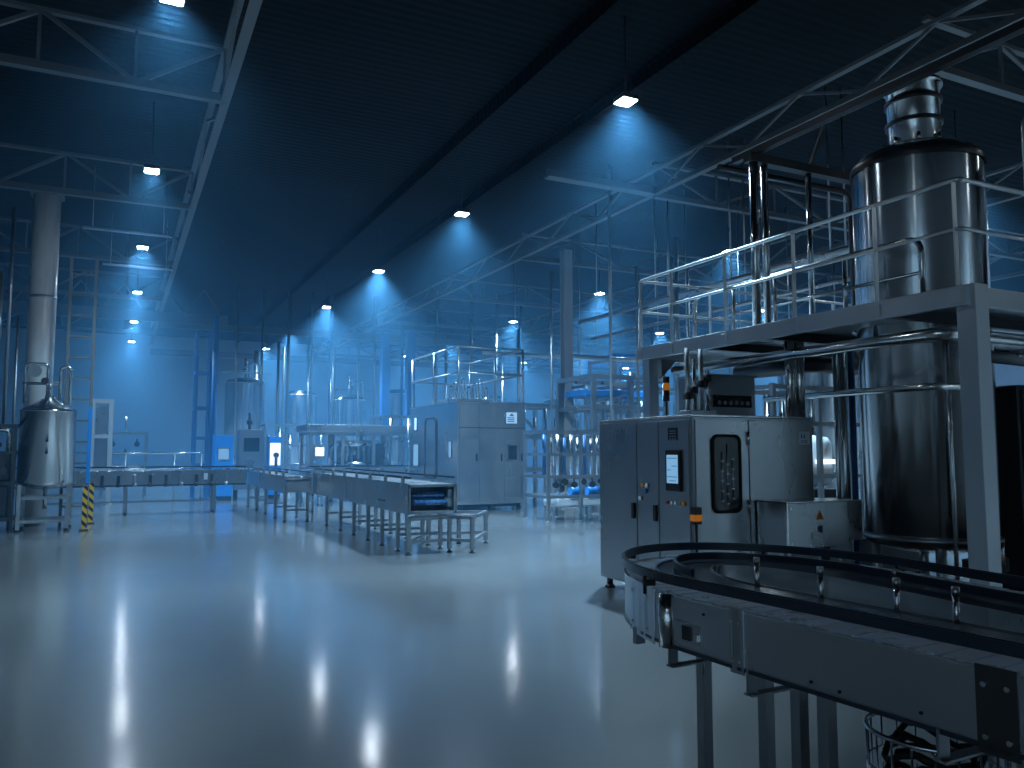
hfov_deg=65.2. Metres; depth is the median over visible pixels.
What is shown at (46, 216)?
round column
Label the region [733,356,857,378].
duct
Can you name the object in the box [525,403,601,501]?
rack
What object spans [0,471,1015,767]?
floor
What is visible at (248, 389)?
tank
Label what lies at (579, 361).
pipe
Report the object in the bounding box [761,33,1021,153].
pipe
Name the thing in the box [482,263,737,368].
pipe
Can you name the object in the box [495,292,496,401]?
pipe
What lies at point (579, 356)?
pipe
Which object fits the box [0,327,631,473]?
wall
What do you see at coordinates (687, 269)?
pipe
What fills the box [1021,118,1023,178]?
pipe
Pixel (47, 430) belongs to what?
vessel
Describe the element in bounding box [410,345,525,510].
machine
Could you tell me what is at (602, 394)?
tray
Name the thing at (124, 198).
roof truss
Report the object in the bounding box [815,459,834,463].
lamp
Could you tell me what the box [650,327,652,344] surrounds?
pipe
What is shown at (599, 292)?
ceiling lamp
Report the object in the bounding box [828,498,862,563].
box
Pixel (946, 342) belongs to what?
pipe
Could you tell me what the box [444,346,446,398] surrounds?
pipe
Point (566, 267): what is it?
steel column
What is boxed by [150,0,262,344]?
roof truss
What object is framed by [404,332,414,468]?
steel column
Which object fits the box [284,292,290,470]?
pipe
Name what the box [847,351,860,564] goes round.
pipe
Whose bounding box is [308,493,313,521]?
support stand
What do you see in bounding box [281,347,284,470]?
pipe
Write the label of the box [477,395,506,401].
tank
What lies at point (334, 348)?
pipe
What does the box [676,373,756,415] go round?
control box
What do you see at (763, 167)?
riser pipe
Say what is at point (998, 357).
pipe
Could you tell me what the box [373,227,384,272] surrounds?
ceiling lamp
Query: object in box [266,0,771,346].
purlin
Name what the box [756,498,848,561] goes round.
box
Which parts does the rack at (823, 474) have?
rail, rail, rail, rail, rail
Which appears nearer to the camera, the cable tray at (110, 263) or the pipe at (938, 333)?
the pipe at (938, 333)
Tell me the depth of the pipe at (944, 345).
7.96 m
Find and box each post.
[79,486,87,530]
[87,483,93,523]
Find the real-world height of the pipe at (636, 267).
6.300 m
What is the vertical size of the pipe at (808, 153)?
2.580 m
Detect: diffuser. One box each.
[145,168,158,173]
[455,212,468,216]
[615,97,636,106]
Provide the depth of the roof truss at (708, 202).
19.03 m
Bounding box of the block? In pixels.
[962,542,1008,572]
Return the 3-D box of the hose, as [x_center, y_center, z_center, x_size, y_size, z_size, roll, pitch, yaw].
[1.669,1.585,3.143,0.396,0.495,0.382,2,-5,-26]
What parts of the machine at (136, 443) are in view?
rail, rail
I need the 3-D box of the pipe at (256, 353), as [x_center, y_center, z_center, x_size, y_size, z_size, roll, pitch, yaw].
[-11.909,1.550,37.036,0.185,6.200,0.185,0,-5,-4]
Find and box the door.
[88,399,113,504]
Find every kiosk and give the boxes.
[212,435,233,499]
[266,436,281,498]
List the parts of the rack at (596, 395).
rail, rail, rail, rail, rail, rail, rail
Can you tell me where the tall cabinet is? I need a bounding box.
[996,385,1023,590]
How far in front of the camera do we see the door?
23.86 m
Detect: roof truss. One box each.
[0,0,226,104]
[0,142,193,210]
[0,217,175,266]
[0,262,164,301]
[1,313,153,334]
[2,280,227,326]
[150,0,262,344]
[306,0,1023,356]
[319,342,642,371]
[348,326,639,355]
[387,305,708,342]
[418,161,1023,362]
[440,277,804,325]
[521,233,850,298]
[525,251,1023,367]
[652,161,1023,260]
[921,15,1023,102]
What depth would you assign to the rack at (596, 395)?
21.31 m
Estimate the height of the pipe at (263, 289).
8.300 m
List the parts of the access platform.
foot plate, railing post, foot plate, railing post, railing post, foot plate, railing post, foot plate, railing post, handrail, rail, railing post, foot plate, railing post, foot plate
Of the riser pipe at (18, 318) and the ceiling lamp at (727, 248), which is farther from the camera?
the ceiling lamp at (727, 248)
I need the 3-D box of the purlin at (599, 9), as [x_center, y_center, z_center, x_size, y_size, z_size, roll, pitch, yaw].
[-4.461,-4.701,23.894,0.060,0.300,58.000,2,-5,-26]
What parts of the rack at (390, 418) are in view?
rail, rail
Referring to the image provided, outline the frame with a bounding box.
[732,19,1023,184]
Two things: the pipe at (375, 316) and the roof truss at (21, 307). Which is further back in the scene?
the pipe at (375, 316)
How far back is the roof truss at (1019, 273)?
36.43 m
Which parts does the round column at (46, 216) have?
cap plate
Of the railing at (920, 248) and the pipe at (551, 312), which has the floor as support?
the pipe at (551, 312)
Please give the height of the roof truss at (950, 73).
0.800 m
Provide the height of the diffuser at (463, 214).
0.016 m
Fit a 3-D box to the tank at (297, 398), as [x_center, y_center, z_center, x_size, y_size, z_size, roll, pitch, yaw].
[-9.893,2.483,37.391,1.464,4.400,1.464,2,-5,-26]
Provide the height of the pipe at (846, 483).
2.790 m
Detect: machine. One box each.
[98,417,148,497]
[232,412,263,498]
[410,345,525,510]
[598,414,814,587]
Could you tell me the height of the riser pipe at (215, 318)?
6.350 m
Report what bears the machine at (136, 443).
on the floor
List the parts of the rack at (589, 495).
rail, rail, rail, rail, rail, rail, rail, rail, rail, rail, rail, pump motor, pump motor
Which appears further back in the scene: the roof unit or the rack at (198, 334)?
the rack at (198, 334)
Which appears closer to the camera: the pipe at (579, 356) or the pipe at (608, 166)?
the pipe at (608, 166)
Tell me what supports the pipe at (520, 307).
on the floor
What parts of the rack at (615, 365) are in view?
rail, rail, rail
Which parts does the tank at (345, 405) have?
walk rail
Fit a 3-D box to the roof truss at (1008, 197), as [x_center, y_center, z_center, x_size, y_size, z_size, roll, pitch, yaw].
[3.929,-3.275,32.365,0.140,0.750,46.008,2,-5,-26]
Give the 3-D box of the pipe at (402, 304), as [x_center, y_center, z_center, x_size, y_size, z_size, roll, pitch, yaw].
[-4.900,0.374,35.550,0.111,8.300,0.111,0,-5,-4]
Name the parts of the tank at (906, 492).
leg, leg, leg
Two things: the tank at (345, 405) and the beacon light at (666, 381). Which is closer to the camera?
the beacon light at (666, 381)
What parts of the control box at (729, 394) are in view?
lid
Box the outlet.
[40,490,49,508]
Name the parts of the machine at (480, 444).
railing post, door, railing post, railing post, rail, rail, door, railing post, door, railing post, panel, door, railing post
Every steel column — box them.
[379,332,389,424]
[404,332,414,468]
[560,249,577,508]
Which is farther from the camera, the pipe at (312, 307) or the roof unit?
the pipe at (312, 307)
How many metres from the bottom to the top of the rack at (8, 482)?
2.110 m
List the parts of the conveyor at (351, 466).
guide rail, plate, plate, guide rail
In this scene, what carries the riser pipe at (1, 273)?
on the rack at (8, 482)
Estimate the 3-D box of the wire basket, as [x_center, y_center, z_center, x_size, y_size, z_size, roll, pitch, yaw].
[1.668,1.608,3.134,0.520,0.509,0.520,2,-5,-26]
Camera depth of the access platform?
7.21 m
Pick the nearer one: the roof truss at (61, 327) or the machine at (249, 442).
the machine at (249, 442)
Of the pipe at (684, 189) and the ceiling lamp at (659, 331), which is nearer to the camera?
the pipe at (684, 189)
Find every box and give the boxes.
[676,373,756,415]
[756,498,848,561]
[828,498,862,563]
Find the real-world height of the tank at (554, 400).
5.100 m
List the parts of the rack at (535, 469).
rail, rail, rail, rail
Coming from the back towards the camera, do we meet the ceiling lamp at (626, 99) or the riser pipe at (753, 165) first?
the ceiling lamp at (626, 99)
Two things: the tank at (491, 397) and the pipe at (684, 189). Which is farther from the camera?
the tank at (491, 397)
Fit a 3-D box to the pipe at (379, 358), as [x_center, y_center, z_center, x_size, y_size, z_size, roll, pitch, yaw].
[-5.967,1.488,36.274,0.148,6.200,0.148,0,-5,-4]
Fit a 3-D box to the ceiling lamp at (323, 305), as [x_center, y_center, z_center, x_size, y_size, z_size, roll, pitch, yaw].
[-7.046,-3.606,30.466,0.290,1.402,0.290,2,-5,-26]
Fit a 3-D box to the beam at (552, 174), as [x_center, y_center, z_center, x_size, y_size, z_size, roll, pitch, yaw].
[1.901,-4.268,16.929,2.650,0.190,0.240,2,-5,-26]
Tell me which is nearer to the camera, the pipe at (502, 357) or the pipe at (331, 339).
the pipe at (331, 339)
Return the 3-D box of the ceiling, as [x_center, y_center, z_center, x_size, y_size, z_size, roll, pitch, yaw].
[2.005,-4.690,27.071,45.000,0.200,58.000,2,-5,-26]
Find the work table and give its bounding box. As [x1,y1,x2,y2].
[405,510,487,555]
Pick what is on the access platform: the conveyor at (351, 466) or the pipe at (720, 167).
the pipe at (720, 167)
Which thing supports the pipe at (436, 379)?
on the floor
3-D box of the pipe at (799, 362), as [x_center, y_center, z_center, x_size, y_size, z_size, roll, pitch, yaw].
[3.175,-0.048,8.827,0.110,0.832,0.110,2,-5,-26]
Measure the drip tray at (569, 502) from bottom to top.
0.200 m
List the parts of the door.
rail, rail, panel, rail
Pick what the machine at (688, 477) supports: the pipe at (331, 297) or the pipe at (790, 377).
the pipe at (790, 377)
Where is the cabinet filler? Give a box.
[296,424,406,503]
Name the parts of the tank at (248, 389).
walk rail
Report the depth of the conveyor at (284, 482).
19.02 m
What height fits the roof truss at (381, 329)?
0.800 m
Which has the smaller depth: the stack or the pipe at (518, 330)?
the stack
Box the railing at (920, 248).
[692,237,926,336]
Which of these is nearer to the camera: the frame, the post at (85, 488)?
the frame
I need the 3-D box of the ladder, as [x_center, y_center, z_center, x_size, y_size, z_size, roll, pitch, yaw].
[-9.215,0.125,17.025,0.548,5.750,0.076,2,-5,-26]
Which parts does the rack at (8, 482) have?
rail, rail, rail, rail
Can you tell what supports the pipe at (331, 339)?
on the floor
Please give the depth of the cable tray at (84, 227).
19.38 m
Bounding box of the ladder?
[58,255,98,526]
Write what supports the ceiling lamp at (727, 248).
hanging from the ceiling
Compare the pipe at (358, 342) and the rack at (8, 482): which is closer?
the rack at (8, 482)
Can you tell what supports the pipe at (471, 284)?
on the floor
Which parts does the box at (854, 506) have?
post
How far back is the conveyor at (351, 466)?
23.69 m
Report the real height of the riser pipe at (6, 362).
4.480 m
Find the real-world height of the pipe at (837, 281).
3.695 m
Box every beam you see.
[150,348,642,375]
[159,322,635,354]
[544,168,654,196]
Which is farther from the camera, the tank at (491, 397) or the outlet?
the tank at (491, 397)
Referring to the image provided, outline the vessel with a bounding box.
[14,362,77,532]
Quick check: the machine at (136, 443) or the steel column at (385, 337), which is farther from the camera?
the steel column at (385, 337)
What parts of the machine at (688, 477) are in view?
door, handle, door, handle, name plate, door, door, door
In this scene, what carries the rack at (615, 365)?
on the floor
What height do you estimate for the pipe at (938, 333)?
0.110 m
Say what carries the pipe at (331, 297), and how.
on the floor
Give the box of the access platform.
[637,177,1023,587]
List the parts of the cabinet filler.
rail, rail, rail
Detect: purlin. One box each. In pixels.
[238,0,622,342]
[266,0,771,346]
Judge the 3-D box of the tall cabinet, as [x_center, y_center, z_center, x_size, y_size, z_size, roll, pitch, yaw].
[5.755,1.187,8.915,0.960,2.300,0.530,2,-5,-26]
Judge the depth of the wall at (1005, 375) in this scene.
49.42 m
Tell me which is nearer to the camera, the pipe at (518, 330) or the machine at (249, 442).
the machine at (249, 442)
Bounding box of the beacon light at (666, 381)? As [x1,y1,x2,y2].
[663,376,669,415]
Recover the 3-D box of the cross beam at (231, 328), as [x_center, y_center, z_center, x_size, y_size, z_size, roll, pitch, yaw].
[0.255,-1.930,41.067,33.670,0.300,0.200,2,-5,-26]
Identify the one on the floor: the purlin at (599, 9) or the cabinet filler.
the cabinet filler
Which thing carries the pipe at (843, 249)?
hanging from the ceiling
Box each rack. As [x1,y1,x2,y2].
[0,424,19,532]
[188,330,212,498]
[258,424,327,492]
[369,414,409,476]
[523,430,599,522]
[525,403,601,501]
[556,373,669,513]
[588,353,732,481]
[755,383,863,528]
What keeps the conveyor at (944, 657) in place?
on the floor
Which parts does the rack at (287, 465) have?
rail, rail, rail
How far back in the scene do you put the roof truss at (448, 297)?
31.05 m
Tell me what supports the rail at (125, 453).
on the floor
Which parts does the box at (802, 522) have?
lid, leg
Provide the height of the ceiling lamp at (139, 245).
1.402 m
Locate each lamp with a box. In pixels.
[133,256,141,293]
[137,197,148,249]
[143,101,159,173]
[159,0,184,6]
[322,271,330,307]
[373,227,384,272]
[454,155,469,216]
[594,257,604,294]
[613,16,638,106]
[655,305,663,333]
[690,507,701,524]
[722,215,735,252]
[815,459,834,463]
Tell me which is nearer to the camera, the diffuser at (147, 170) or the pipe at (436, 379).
the diffuser at (147, 170)
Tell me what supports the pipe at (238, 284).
on the floor
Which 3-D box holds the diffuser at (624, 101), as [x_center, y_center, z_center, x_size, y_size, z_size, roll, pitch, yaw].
[1.775,-4.396,12.464,0.250,0.016,0.250,2,-5,-26]
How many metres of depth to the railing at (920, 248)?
8.53 m
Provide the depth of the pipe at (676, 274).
18.03 m
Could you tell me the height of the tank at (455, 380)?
5.000 m
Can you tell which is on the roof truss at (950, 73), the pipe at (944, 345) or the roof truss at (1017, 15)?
the roof truss at (1017, 15)
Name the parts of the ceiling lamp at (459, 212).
hanger rod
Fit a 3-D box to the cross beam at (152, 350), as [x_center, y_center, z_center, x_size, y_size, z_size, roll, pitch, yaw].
[-4.364,-1.155,50.465,33.670,0.300,0.200,2,-5,-26]
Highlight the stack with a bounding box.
[679,348,716,414]
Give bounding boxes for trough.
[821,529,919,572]
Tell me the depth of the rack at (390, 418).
30.03 m
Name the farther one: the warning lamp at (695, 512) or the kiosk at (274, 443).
the kiosk at (274, 443)
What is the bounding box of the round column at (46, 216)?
[23,191,64,525]
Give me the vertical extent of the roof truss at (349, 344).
0.800 m
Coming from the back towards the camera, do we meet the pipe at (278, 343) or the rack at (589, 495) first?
the pipe at (278, 343)
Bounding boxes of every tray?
[83,166,171,237]
[103,212,172,270]
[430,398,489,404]
[544,497,599,506]
[564,389,642,399]
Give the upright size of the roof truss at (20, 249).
0.950 m
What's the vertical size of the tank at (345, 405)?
4.950 m
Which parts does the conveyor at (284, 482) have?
leg, leg, plate, leg, guide rail, leg, leg, guide rail, plate, leg, plate, leg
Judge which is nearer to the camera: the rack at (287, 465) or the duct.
the duct
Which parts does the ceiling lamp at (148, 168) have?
hanger rod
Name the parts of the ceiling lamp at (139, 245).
hanger rod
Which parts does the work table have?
leg, rail, leg, rail, rail, plate, leg, rail, leg, rail, rail, rail, leg, rail, rail, leg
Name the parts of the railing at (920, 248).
post, post, rail, post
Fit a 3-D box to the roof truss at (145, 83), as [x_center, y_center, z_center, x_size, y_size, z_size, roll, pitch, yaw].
[-9.251,-5.169,10.628,10.363,0.950,0.140,2,-5,-26]
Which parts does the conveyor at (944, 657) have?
joint plate, leg, joint plate, rail post, leg, leg, rail post, guide rail, edge trim, edge trim, leg, guide rail, plate, rail post, rail post, leg, joint plate, leg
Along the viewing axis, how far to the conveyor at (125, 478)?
20.26 m
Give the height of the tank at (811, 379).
3.900 m
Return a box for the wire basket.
[863,712,1011,767]
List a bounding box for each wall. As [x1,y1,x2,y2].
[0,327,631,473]
[632,363,1023,415]
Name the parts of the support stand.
leg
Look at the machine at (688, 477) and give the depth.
8.39 m
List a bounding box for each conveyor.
[15,466,245,514]
[246,466,311,521]
[306,465,408,505]
[313,468,456,551]
[621,542,1023,767]
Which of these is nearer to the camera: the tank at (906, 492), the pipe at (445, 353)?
the tank at (906, 492)
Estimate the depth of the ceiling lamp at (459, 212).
18.40 m
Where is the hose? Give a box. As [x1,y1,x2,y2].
[881,723,987,767]
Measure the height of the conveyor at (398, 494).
1.190 m
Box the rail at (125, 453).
[72,452,204,501]
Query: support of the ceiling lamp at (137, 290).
hanging from the ceiling
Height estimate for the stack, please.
0.782 m
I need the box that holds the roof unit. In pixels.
[430,378,489,404]
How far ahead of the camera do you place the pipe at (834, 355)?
8.95 m
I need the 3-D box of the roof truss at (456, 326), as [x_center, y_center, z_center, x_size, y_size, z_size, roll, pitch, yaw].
[5.655,-2.594,40.313,24.702,0.800,0.140,2,-5,-26]
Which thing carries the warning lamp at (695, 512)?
attached to the machine at (688, 477)
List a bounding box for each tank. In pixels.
[221,358,270,465]
[283,390,316,472]
[334,376,371,461]
[389,389,404,464]
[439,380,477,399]
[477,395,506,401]
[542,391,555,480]
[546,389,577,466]
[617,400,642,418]
[777,373,859,491]
[849,74,1004,577]
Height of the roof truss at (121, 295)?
0.950 m
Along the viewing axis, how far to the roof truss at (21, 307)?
31.88 m
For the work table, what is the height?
0.585 m
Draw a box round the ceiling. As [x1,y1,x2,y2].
[0,0,1023,362]
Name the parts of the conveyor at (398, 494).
leg, leg, leg, leg, plate, guide rail, leg, leg, leg, leg, leg, guide rail, plate, leg, frame, leg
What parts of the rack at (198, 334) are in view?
rail, rail, rail, rail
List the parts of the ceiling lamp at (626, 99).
hanger rod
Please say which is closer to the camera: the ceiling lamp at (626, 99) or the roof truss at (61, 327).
the ceiling lamp at (626, 99)
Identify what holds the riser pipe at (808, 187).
on the access platform
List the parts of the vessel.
leg, leg, stand rail, stand rail, conical lid, leg, leg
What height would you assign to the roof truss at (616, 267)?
0.800 m
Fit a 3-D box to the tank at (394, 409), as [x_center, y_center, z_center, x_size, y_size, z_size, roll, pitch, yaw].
[-5.542,2.537,38.967,1.624,4.550,1.624,2,-5,-26]
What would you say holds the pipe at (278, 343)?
on the floor
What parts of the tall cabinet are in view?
door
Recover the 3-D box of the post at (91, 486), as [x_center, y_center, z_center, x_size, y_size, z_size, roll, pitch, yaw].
[-9.182,2.604,17.451,0.160,0.880,0.160,2,-5,-26]
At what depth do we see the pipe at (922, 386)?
8.07 m
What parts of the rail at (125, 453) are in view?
post, rail, rail, post, post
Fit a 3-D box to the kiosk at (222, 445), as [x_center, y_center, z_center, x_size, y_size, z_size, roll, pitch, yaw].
[-9.336,2.689,25.787,0.600,2.080,0.530,2,-5,-26]
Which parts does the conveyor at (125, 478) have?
guide rail, leg, plate, guide rail, plate, leg, leg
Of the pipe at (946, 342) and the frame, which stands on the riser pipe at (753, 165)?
the frame
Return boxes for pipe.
[0,272,3,341]
[1,207,16,423]
[6,317,19,527]
[208,316,218,495]
[232,283,239,490]
[254,351,258,378]
[259,289,264,424]
[275,342,279,435]
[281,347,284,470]
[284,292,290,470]
[305,338,309,463]
[309,292,313,423]
[328,296,332,423]
[329,339,332,423]
[332,347,335,423]
[356,341,359,439]
[373,297,376,424]
[378,358,379,443]
[400,300,403,424]
[435,291,437,400]
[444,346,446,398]
[470,283,472,398]
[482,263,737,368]
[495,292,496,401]
[501,346,503,401]
[517,329,519,402]
[519,306,521,402]
[548,232,792,367]
[550,272,552,513]
[578,84,848,323]
[578,329,580,429]
[591,89,849,340]
[607,165,612,418]
[635,266,639,417]
[648,153,848,306]
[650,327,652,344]
[671,327,1023,374]
[673,238,679,414]
[684,189,834,338]
[686,268,690,374]
[717,164,856,332]
[749,161,761,324]
[760,164,771,322]
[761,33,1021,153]
[762,383,959,401]
[784,341,796,416]
[795,342,805,416]
[805,173,815,313]
[832,353,841,497]
[837,352,853,563]
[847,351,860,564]
[944,340,959,579]
[944,345,951,512]
[955,348,1023,366]
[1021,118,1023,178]
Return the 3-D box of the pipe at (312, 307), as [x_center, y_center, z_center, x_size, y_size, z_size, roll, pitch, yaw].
[-8.492,0.230,33.796,0.092,8.300,0.092,0,-5,-4]
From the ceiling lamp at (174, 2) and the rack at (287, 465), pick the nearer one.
the ceiling lamp at (174, 2)
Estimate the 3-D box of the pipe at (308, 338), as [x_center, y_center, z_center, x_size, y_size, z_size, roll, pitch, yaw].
[-8.410,1.206,32.862,0.074,6.200,0.074,0,-5,-4]
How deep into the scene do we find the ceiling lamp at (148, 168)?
15.56 m

